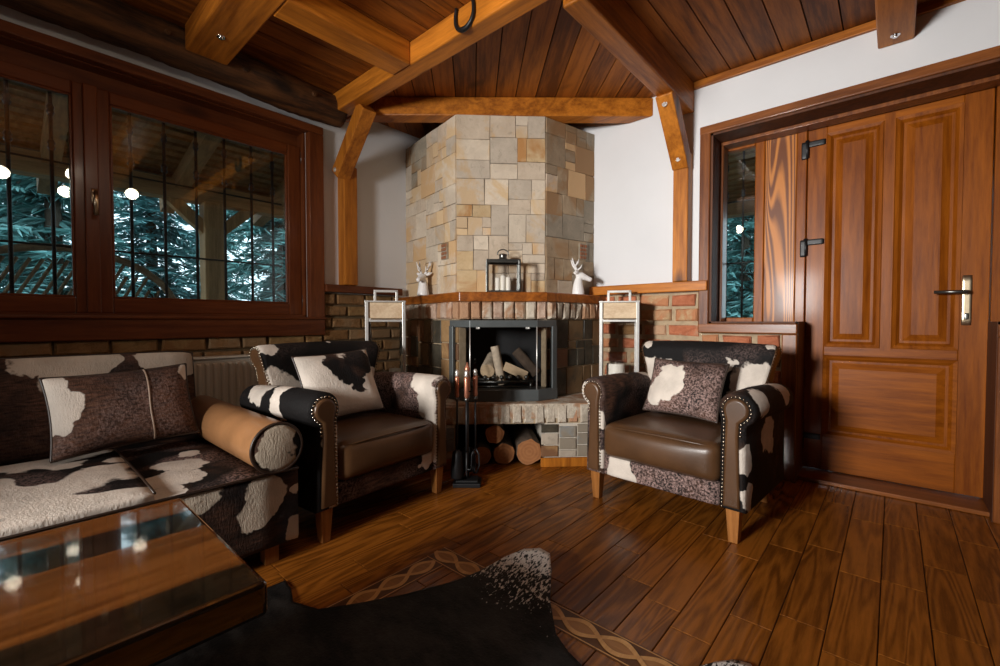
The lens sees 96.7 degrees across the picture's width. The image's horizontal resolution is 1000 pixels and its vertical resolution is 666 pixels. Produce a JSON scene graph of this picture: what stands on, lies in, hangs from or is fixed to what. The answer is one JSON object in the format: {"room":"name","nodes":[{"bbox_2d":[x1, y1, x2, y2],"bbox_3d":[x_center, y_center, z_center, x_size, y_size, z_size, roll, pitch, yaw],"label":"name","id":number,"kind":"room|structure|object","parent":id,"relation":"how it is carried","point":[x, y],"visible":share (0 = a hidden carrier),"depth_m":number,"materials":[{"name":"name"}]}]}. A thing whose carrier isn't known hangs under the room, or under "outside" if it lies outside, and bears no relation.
{"room":"living room","nodes":[
{"label":"living room","id":0,"kind":"room"},
{"bbox_2d":[0,5,472,371],"bbox_3d":[-2.013,-0.379,2.440,0.340,2.430,5.600,1,2,41],"label":"wall","id":1,"kind":"structure","parent":0,"point":[381,163],"depth_m":3.19,"materials":[{"name":"paint"}]},
{"bbox_2d":[0,79,281,301],"bbox_3d":[-2.241,-0.677,2.340,0.034,1.170,2.120,1,2,41],"label":"window grille","id":2,"kind":"object","parent":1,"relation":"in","point":[6,96],"visible":0.79,"depth_m":2.52,"materials":[{"name":"black metal"}]},
{"bbox_2d":[0,19,326,342],"bbox_3d":[-2.060,-0.673,2.227,0.200,1.419,2.390,1,2,41],"label":"window","id":3,"kind":"structure","parent":1,"relation":"in","point":[94,312],"depth_m":2.32,"materials":[{"name":"brown wood"}]},
{"bbox_2d":[325,284,402,295],"bbox_3d":[-1.011,-0.319,3.321,0.075,0.053,0.635,1,2,41],"label":"trim","id":4,"kind":"structure","parent":1,"relation":"attached to","point":[333,288],"depth_m":3.24,"materials":[{"name":"brown wood"}]},
{"bbox_2d":[332,104,375,285],"bbox_3d":[-0.990,-0.926,3.058,0.434,1.173,0.168,1,2,41],"label":"timber post","id":5,"kind":"object","parent":4,"relation":"on","point":[362,118],"visible":0.94,"depth_m":3.14,"materials":[{"name":"brown wood"}]},
{"bbox_2d":[345,97,652,122],"bbox_3d":[-0.037,-1.547,3.088,2.164,0.127,0.120,0,2,0],"label":"ceiling beam","id":6,"kind":"structure","parent":5,"relation":"on","point":[387,109],"depth_m":3.03,"materials":[{"name":"brown wood"}]},
{"bbox_2d":[120,0,930,138],"bbox_3d":[-0.043,-1.623,0.663,5.600,0.150,5.600,1,2,41],"label":"ceiling","id":7,"kind":"structure","parent":0,"point":[544,51],"depth_m":2.47,"materials":[{"name":"brown wood"}]},
{"bbox_2d":[0,0,347,127],"bbox_3d":[-2.386,-1.493,1.605,0.257,0.247,3.904,1,2,41],"label":"log beam","id":8,"kind":"structure","parent":7,"relation":"attached to","point":[117,23],"depth_m":2.29,"materials":[{"name":"brown wood"}]},
{"bbox_2d":[185,0,284,64],"bbox_3d":[0.335,-1.476,0.687,5.060,0.143,0.194,1,2,41],"label":"ceiling beam","id":9,"kind":"structure","parent":7,"relation":"attached to","point":[216,30],"depth_m":2.12,"materials":[{"name":"brown wood"}]},
{"bbox_2d":[273,0,409,73],"bbox_3d":[-0.767,-1.524,2.232,0.160,0.129,0.659,1,2,41],"label":"ceiling beam","id":10,"kind":"structure","parent":7,"relation":"attached to","point":[334,22],"depth_m":2.19,"materials":[{"name":"brown wood"}]},
{"bbox_2d":[333,0,547,116],"bbox_3d":[0.828,-1.502,1.334,5.180,0.124,0.107,1,2,41],"label":"ceiling beam","id":11,"kind":"structure","parent":7,"relation":"attached to","point":[442,41],"depth_m":2.31,"materials":[{"name":"brown wood"}]},
{"bbox_2d":[454,0,475,32],"bbox_3d":[-0.171,-1.514,2.133,0.143,0.135,0.026,1,2,41],"label":"hook","id":12,"kind":"object","parent":11,"relation":"attached to","point":[468,24],"visible":1,"depth_m":2.12,"materials":[{"name":"black metal"}]},
{"bbox_2d":[563,0,693,114],"bbox_3d":[0.759,-1.500,2.385,0.105,0.184,1.363,1,2,41],"label":"ceiling beam","id":13,"kind":"structure","parent":7,"relation":"attached to","point":[612,23],"depth_m":2.24,"materials":[{"name":"brown wood"}]},
{"bbox_2d":[875,0,916,48],"bbox_3d":[1.524,-1.495,1.708,0.137,0.159,1.363,1,2,41],"label":"ceiling beam","id":14,"kind":"structure","parent":7,"relation":"attached to","point":[895,19],"depth_m":2.05,"materials":[{"name":"brown wood"}]},
{"bbox_2d":[242,445,999,665],"bbox_3d":[-0.036,0.929,0.738,5.600,0.104,5.620,1,2,41],"label":"floor","id":15,"kind":"structure","parent":0,"point":[817,574],"depth_m":1.65,"materials":[{"name":"brown wood"}]},
{"bbox_2d":[0,350,302,565],"bbox_3d":[-1.850,0.487,1.288,1.124,0.758,2.068,1,2,41],"label":"sofa","id":16,"kind":"object","parent":15,"relation":"on","point":[239,474],"visible":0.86,"depth_m":1.62,"materials":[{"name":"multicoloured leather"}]},
{"bbox_2d":[0,449,153,537],"bbox_3d":[-1.561,0.498,1.343,0.740,0.051,0.702,1,2,41],"label":"seat cushion","id":17,"kind":"object","parent":16,"relation":"on","point":[38,496],"depth_m":1.35,"materials":[{"name":"white fur"}]},
{"bbox_2d":[38,363,199,462],"bbox_3d":[-1.493,0.297,1.774,0.181,0.319,0.470,1,2,39],"label":"cushion","id":18,"kind":"object","parent":16,"relation":"on","point":[88,414],"visible":1,"depth_m":1.71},
{"bbox_2d":[193,354,258,406],"bbox_3d":[-1.610,0.483,2.574,0.085,0.700,1.148,1,2,41],"label":"radiator","id":19,"kind":"object","parent":15,"relation":"on","point":[225,378],"visible":0.1,"depth_m":2.55,"materials":[{"name":"metal"}]},
{"bbox_2d":[193,354,249,359],"bbox_3d":[-1.611,0.139,2.565,0.084,0.012,1.148,1,2,41],"label":"grille","id":20,"kind":"object","parent":19,"relation":"attached to","point":[244,356],"depth_m":2.56,"materials":[{"name":"metal"}]},
{"bbox_2d":[239,341,450,542],"bbox_3d":[-0.752,0.446,2.239,0.692,0.792,0.820,1,2,36],"label":"armchair","id":21,"kind":"object","parent":15,"relation":"on","point":[350,457],"visible":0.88,"depth_m":2.04,"materials":[{"name":"brown leather"}]},
{"bbox_2d":[291,348,384,417],"bbox_3d":[-0.802,0.257,2.233,0.194,0.337,0.421,1,2,39],"label":"cushion","id":22,"kind":"object","parent":21,"relation":"on","point":[348,376],"visible":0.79,"depth_m":2.19,"materials":[{"name":"white fur"}]},
{"bbox_2d":[337,411,432,479],"bbox_3d":[-0.673,0.522,2.183,0.495,0.186,0.552,1,2,36],"label":"seat cushion","id":23,"kind":"object","parent":21,"relation":"on","point":[369,444],"depth_m":2.05,"materials":[{"name":"brown leather"}]},
{"bbox_2d":[156,548,751,665],"bbox_3d":[-0.592,0.843,0.781,1.732,0.070,2.284,1,2,41],"label":"cowhide rug","id":24,"kind":"object","parent":15,"relation":"on","point":[498,614],"visible":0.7,"depth_m":1.28,"materials":[{"name":"black fur"}]},
{"bbox_2d":[0,498,266,665],"bbox_3d":[-1.024,0.656,0.499,0.559,0.438,1.244,1,2,41],"label":"coffee table","id":25,"kind":"object","parent":24,"relation":"on","point":[149,585],"visible":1,"depth_m":0.75,"materials":[{"name":"brown wood"}]},
{"bbox_2d":[453,362,480,487],"bbox_3d":[-0.180,0.498,2.450,0.150,0.675,0.120,0,2,1],"label":"stand","id":26,"kind":"object","parent":15,"relation":"on","point":[473,481],"visible":0.57,"depth_m":2.43,"materials":[{"name":"black metal"}]},
{"bbox_2d":[450,370,463,479],"bbox_3d":[-0.234,0.495,2.427,0.075,0.592,0.076,1,2,41],"label":"brush","id":27,"kind":"object","parent":26,"relation":"hanging from","point":[457,469],"visible":1,"depth_m":2.41,"materials":[{"name":"black metal"}]},
{"bbox_2d":[464,370,471,477],"bbox_3d":[-0.177,0.494,2.402,0.034,0.587,0.031,1,2,41],"label":"fire poker","id":28,"kind":"object","parent":26,"relation":"hanging from","point":[466,378],"visible":1,"depth_m":2.40,"materials":[{"name":"black metal"}]},
{"bbox_2d":[462,372,475,471],"bbox_3d":[-0.180,0.489,2.488,0.090,0.582,0.044,0,2,1],"label":"shovel","id":29,"kind":"object","parent":26,"relation":"hanging from","point":[464,448],"visible":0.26,"depth_m":2.49,"materials":[{"name":"black metal"}]},
{"bbox_2d":[471,369,479,473],"bbox_3d":[-0.136,0.490,2.462,0.048,0.584,0.027,1,2,24],"label":"tongs","id":30,"kind":"object","parent":26,"relation":"hanging from","point":[475,377],"visible":1,"depth_m":2.46,"materials":[{"name":"black metal"}]},
{"bbox_2d":[472,431,491,464],"bbox_3d":[-0.125,0.764,2.978,0.124,0.120,0.400,0,2,-3],"label":"log","id":31,"kind":"object","parent":15,"relation":"on","point":[482,445],"visible":0.7,"depth_m":2.78,"materials":[{"name":"brown wood"}]},
{"bbox_2d":[398,114,606,468],"bbox_3d":[-0.062,-0.332,3.075,1.829,2.301,1.481,1,2,41],"label":"fireplace","id":32,"kind":"object","parent":15,"relation":"on","point":[478,186],"depth_m":3.05,"materials":[{"name":"beige stone"}]},
{"bbox_2d":[364,290,405,371],"bbox_3d":[-0.758,0.072,2.964,0.256,0.716,0.256,0,2,-12],"label":"lantern","id":33,"kind":"object","parent":32,"relation":"on","point":[374,309],"visible":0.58,"depth_m":2.86,"materials":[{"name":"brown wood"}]},
{"bbox_2d":[416,261,431,295],"bbox_3d":[-0.575,-0.402,3.246,0.119,0.256,0.154,1,2,41],"label":"figurine","id":34,"kind":"object","parent":32,"relation":"on","point":[423,287],"visible":0.98,"depth_m":3.23,"materials":[{"name":"white ceramic"}]},
{"bbox_2d":[480,352,494,377],"bbox_3d":[-0.063,0.216,3.072,0.102,0.168,0.236,0,2,12],"label":"log","id":35,"kind":"object","parent":32,"relation":"on","point":[487,368],"visible":0.7,"depth_m":2.98,"materials":[{"name":"brown wood"}]},
{"bbox_2d":[491,345,505,384],"bbox_3d":[-0.011,0.214,2.956,0.109,0.265,0.062,0,2,12],"label":"log","id":36,"kind":"object","parent":32,"relation":"in","point":[495,350],"visible":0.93,"depth_m":2.93,"materials":[{"name":"brown wood"}]},
{"bbox_2d":[398,292,606,304],"bbox_3d":[-0.080,-0.245,3.364,1.414,0.062,1.061,1,2,41],"label":"mantel shelf","id":37,"kind":"object","parent":32,"relation":"attached to","point":[437,298],"depth_m":2.87,"materials":[{"name":"brown wood"}]},
{"bbox_2d":[449,320,556,401],"bbox_3d":[0.022,0.173,2.880,0.712,0.514,0.163,0,2,-3],"label":"stove","id":38,"kind":"object","parent":32,"relation":"in","point":[547,392],"depth_m":2.88,"materials":[{"name":"metal"}]},
{"bbox_2d":[486,249,520,291],"bbox_3d":[0.019,-0.409,2.924,0.224,0.287,0.122,0,2,-3],"label":"lantern","id":39,"kind":"object","parent":32,"relation":"on","point":[502,260],"visible":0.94,"depth_m":2.87,"materials":[{"name":"grey metal"}]},
{"bbox_2d":[495,277,499,289],"bbox_3d":[-0.015,-0.326,2.924,0.033,0.097,0.033,1,2,41],"label":"candle","id":40,"kind":"object","parent":39,"relation":"in","point":[497,280],"visible":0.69,"depth_m":2.91,"materials":[{"name":"wax"}]},
{"bbox_2d":[500,275,504,289],"bbox_3d":[0.019,-0.334,2.926,0.033,0.112,0.033,1,2,41],"label":"candle","id":41,"kind":"object","parent":39,"relation":"in","point":[502,277],"visible":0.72,"depth_m":2.91,"materials":[{"name":"wax"}]},
{"bbox_2d":[506,275,510,289],"bbox_3d":[0.054,-0.329,2.929,0.033,0.102,0.033,1,2,41],"label":"candle","id":42,"kind":"object","parent":39,"relation":"in","point":[508,279],"visible":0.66,"depth_m":2.92,"materials":[{"name":"wax"}]},
{"bbox_2d":[503,362,527,379],"bbox_3d":[0.105,0.248,2.945,0.172,0.118,0.063,0,2,9],"label":"log","id":43,"kind":"object","parent":32,"relation":"on","point":[514,370],"visible":0.98,"depth_m":2.92,"materials":[{"name":"brown wood"}]},
{"bbox_2d":[512,347,539,376],"bbox_3d":[0.175,0.194,2.967,0.190,0.198,0.070,0,2,14],"label":"log","id":44,"kind":"object","parent":32,"relation":"on","point":[519,354],"visible":0.96,"depth_m":2.94,"materials":[{"name":"brown wood"}]},
{"bbox_2d":[571,258,591,293],"bbox_3d":[0.563,-0.399,3.140,0.156,0.256,0.114,1,2,26],"label":"figurine","id":45,"kind":"object","parent":32,"relation":"on","point":[578,288],"visible":0.85,"depth_m":3.13,"materials":[{"name":"white ceramic"}]},
{"bbox_2d":[599,290,639,375],"bbox_3d":[0.802,0.071,2.999,0.256,0.716,0.256,0,2,15],"label":"lantern","id":46,"kind":"object","parent":32,"relation":"on","point":[608,309],"visible":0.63,"depth_m":2.89,"materials":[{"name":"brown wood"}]},
{"bbox_2d":[607,363,624,374],"bbox_3d":[0.783,0.299,3.010,0.120,0.212,0.120,1,2,41],"label":"candle","id":47,"kind":"object","parent":46,"relation":"in","point":[612,368],"visible":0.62,"depth_m":2.96,"materials":[{"name":"wax"}]},
{"bbox_2d":[491,429,514,463],"bbox_3d":[0.013,0.751,2.995,0.138,0.141,0.420,0,2,-3],"label":"log","id":48,"kind":"object","parent":15,"relation":"on","point":[503,451],"visible":0.78,"depth_m":2.79,"materials":[{"name":"brown wood"}]},
{"bbox_2d":[484,424,504,442],"bbox_3d":[-0.043,0.625,2.950,0.124,0.117,0.380,0,2,-3],"label":"log","id":49,"kind":"object","parent":48,"relation":"on","point":[494,433],"visible":0.7,"depth_m":2.76,"materials":[{"name":"brown wood"}]},
{"bbox_2d":[511,424,540,464],"bbox_3d":[0.169,0.737,2.985,0.161,0.174,0.420,0,2,-3],"label":"log","id":50,"kind":"object","parent":15,"relation":"on","point":[527,447],"visible":0.96,"depth_m":2.78,"materials":[{"name":"brown wood"}]},
{"bbox_2d":[582,341,793,543],"bbox_3d":[0.928,0.446,2.234,0.692,0.792,0.820,-1,2,-44],"label":"armchair","id":51,"kind":"object","parent":15,"relation":"on","point":[734,463],"visible":0.94,"depth_m":2.04,"materials":[{"name":"brown leather"}]},
{"bbox_2d":[604,412,720,481],"bbox_3d":[0.858,0.522,2.167,0.495,0.186,0.552,-1,2,-44],"label":"seat cushion","id":52,"kind":"object","parent":51,"relation":"on","point":[681,447],"depth_m":2.01,"materials":[{"name":"brown leather"}]},
{"bbox_2d":[642,358,729,423],"bbox_3d":[0.933,0.279,2.254,0.168,0.281,0.396,-1,2,-43],"label":"cushion","id":53,"kind":"object","parent":51,"relation":"on","point":[689,389],"visible":1,"depth_m":2.19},
{"bbox_2d":[473,0,999,383],"bbox_3d":[1.700,-0.385,2.666,5.600,2.430,0.339,1,2,41],"label":"wall","id":54,"kind":"structure","parent":0,"point":[633,172],"depth_m":2.90,"materials":[{"name":"paint"}]},
{"bbox_2d":[589,280,707,295],"bbox_3d":[0.999,-0.304,3.052,0.822,0.063,0.095,1,2,41],"label":"trim","id":55,"kind":"structure","parent":54,"relation":"attached to","point":[701,285],"depth_m":2.96,"materials":[{"name":"brown wood"}]},
{"bbox_2d":[656,91,692,281],"bbox_3d":[1.087,-0.896,2.771,0.100,1.134,0.377,1,2,41],"label":"timber post","id":56,"kind":"object","parent":55,"relation":"on","point":[668,104],"visible":0.89,"depth_m":2.83,"materials":[{"name":"brown wood"}]},
{"bbox_2d":[725,133,796,321],"bbox_3d":[1.638,-0.663,2.834,0.422,1.203,0.060,1,2,41],"label":"window","id":57,"kind":"structure","parent":54,"relation":"in","point":[775,159],"depth_m":2.75,"materials":[{"name":"brown wood"}]},
{"bbox_2d":[726,151,754,316],"bbox_3d":[1.611,-0.648,2.951,0.320,1.160,0.027,1,2,41],"label":"window grille","id":58,"kind":"object","parent":57,"relation":"in","point":[743,190],"visible":0.43,"depth_m":2.95,"materials":[{"name":"black metal"}]},
{"bbox_2d":[694,0,964,89],"bbox_3d":[2.474,-1.553,1.762,3.284,0.045,0.022,1,2,41],"label":"trim","id":59,"kind":"structure","parent":54,"relation":"attached to","point":[932,5],"depth_m":2.44,"materials":[{"name":"brown wood"}]},
{"bbox_2d":[698,45,999,523],"bbox_3d":[2.024,-0.215,2.320,1.802,2.108,0.316,1,2,41],"label":"door frame","id":60,"kind":"structure","parent":54,"relation":"attached to","point":[979,70],"depth_m":2.48,"materials":[{"name":"brown wood"}]},
{"bbox_2d":[794,86,999,516],"bbox_3d":[2.069,-0.207,2.371,0.854,2.090,0.300,1,2,41],"label":"door","id":61,"kind":"structure","parent":54,"relation":"in","point":[897,290],"depth_m":2.38,"materials":[{"name":"brown wood"}]},
{"bbox_3d":[-4.234,-1.459,1.840,2.201,0.636,0.110,1,2,41],"label":"rafter","id":62,"kind":"object","parent":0,"visible":0},
{"bbox_2d":[0,78,755,201],"bbox_3d":[0.122,-1.564,1.186,9.443,0.536,10.000,1,2,41],"label":"porch roof","id":63,"kind":"structure","parent":62,"relation":"on","point":[26,109],"depth_m":3.78,"materials":[{"name":"brown wood"}]},
{"label":"outside","id":64,"kind":"structure","parent":0,"visible":0},
{"bbox_3d":[0.318,1.157,6.428,36.000,0.150,34.000,1,2,41],"label":"ground","id":65,"kind":"structure","parent":64,"visible":0},
{"bbox_2d":[0,245,8,292],"label":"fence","id":66,"kind":"object","parent":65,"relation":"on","point":[3,249],"depth_m":2.76,"materials":[{"name":"brown wood"}]},
{"bbox_2d":[0,180,70,292],"bbox_3d":[-8.261,-1.538,7.707,2.915,5.989,2.818,0,2,-3],"label":"spruce tree","id":67,"kind":"object","parent":65,"relation":"on","point":[17,182],"visible":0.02,"depth_m":7.66,"materials":[{"name":"green plant"}]},
{"bbox_2d":[13,243,72,294],"label":"fence","id":68,"kind":"object","parent":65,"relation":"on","point":[16,247],"depth_m":2.87,"materials":[{"name":"brown wood"}]},
{"bbox_2d":[0,172,155,297],"bbox_3d":[-5.333,-1.262,5.454,2.447,5.248,2.768,-1,2,-21],"label":"spruce tree","id":69,"kind":"object","parent":65,"relation":"on","point":[27,233],"visible":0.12,"depth_m":5.17,"materials":[{"name":"green plant"}]},
{"bbox_2d":[115,255,175,297],"label":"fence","id":70,"kind":"object","parent":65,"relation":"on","point":[153,277],"depth_m":3.26,"materials":[{"name":"brown wood"}]},
{"bbox_2d":[67,191,228,298],"bbox_3d":[-5.928,-1.538,7.723,2.818,5.989,2.915,1,2,24],"label":"spruce tree","id":71,"kind":"object","parent":65,"relation":"on","point":[145,228],"visible":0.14,"depth_m":7.50,"materials":[{"name":"green plant"}]},
{"bbox_2d":[161,196,256,299],"bbox_3d":[-2.810,-0.108,4.368,0.180,2.486,0.869,1,2,41],"label":"porch post","id":72,"kind":"object","parent":65,"relation":"on","point":[210,217],"visible":0.43,"depth_m":4.28,"materials":[{"name":"brown wood"}]},
{"bbox_2d":[170,203,265,300],"bbox_3d":[-6.621,-1.682,10.192,3.114,5.904,2.753,0,2,-18],"label":"spruce tree","id":73,"kind":"object","parent":65,"relation":"on","point":[232,283],"visible":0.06,"depth_m":9.96,"materials":[{"name":"green plant"}]},
{"bbox_2d":[226,210,285,301],"bbox_3d":[-3.500,-1.452,7.075,2.941,5.576,2.600,0,2,-6],"label":"spruce tree","id":74,"kind":"object","parent":65,"relation":"on","point":[265,232],"visible":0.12,"depth_m":6.68,"materials":[{"name":"green plant"}]},
{"bbox_2d":[726,215,754,317],"bbox_3d":[4.203,-1.313,7.406,2.768,5.248,2.447,0,2,13],"label":"spruce tree","id":75,"kind":"object","parent":65,"relation":"on","point":[733,309],"visible":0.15,"depth_m":7.37,"materials":[{"name":"green plant"}]},
{"bbox_2d":[727,220,753,313],"bbox_3d":[5.430,-1.238,10.194,2.595,4.920,2.294,-1,2,-31],"label":"spruce tree","id":76,"kind":"object","parent":65,"relation":"on","point":[735,220],"visible":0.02,"depth_m":10.09,"materials":[{"name":"green plant"}]},
{"bbox_3d":[-5.003,-0.043,1.890,0.180,2.486,0.869,1,2,41],"label":"porch post","id":77,"kind":"object","parent":65,"relation":"on","visible":0},
{"bbox_2d":[0,144,284,218],"bbox_3d":[-3.579,-1.306,3.468,0.160,0.170,8.500,1,2,41],"label":"beam","id":78,"kind":"structure","parent":77,"relation":"on","point":[20,165],"depth_m":3.91,"materials":[{"name":"brown wood"}]},
{"bbox_2d":[36,91,68,194],"bbox_3d":[-3.107,-1.492,3.113,2.201,0.636,0.110,1,2,41],"label":"rafter","id":79,"kind":"object","parent":78,"relation":"on","point":[60,102],"visible":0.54,"depth_m":3.16,"materials":[{"name":"brown wood"}]},
{"bbox_2d":[159,132,221,213],"bbox_3d":[-2.544,-1.509,3.749,2.201,0.636,0.110,1,2,41],"label":"rafter","id":80,"kind":"object","parent":78,"relation":"on","point":[183,174],"visible":0.43,"depth_m":3.77,"materials":[{"name":"brown wood"}]},
{"bbox_2d":[253,180,283,226],"bbox_3d":[-1.981,-1.526,4.385,2.201,0.636,0.110,1,2,41],"label":"rafter","id":81,"kind":"object","parent":78,"relation":"on","point":[258,220],"visible":0.21,"depth_m":4.69,"materials":[{"name":"brown wood"}]},
{"bbox_3d":[1.874,-0.138,5.511,0.869,2.486,0.180,1,2,41],"label":"porch post","id":82,"kind":"object","parent":65,"relation":"on","visible":0},
{"bbox_2d":[728,200,754,217],"bbox_3d":[3.862,-1.323,3.727,7.200,0.150,0.150,1,2,41],"label":"beam","id":83,"kind":"structure","parent":82,"relation":"on","point":[734,209],"depth_m":4.78,"materials":[{"name":"brown wood"}]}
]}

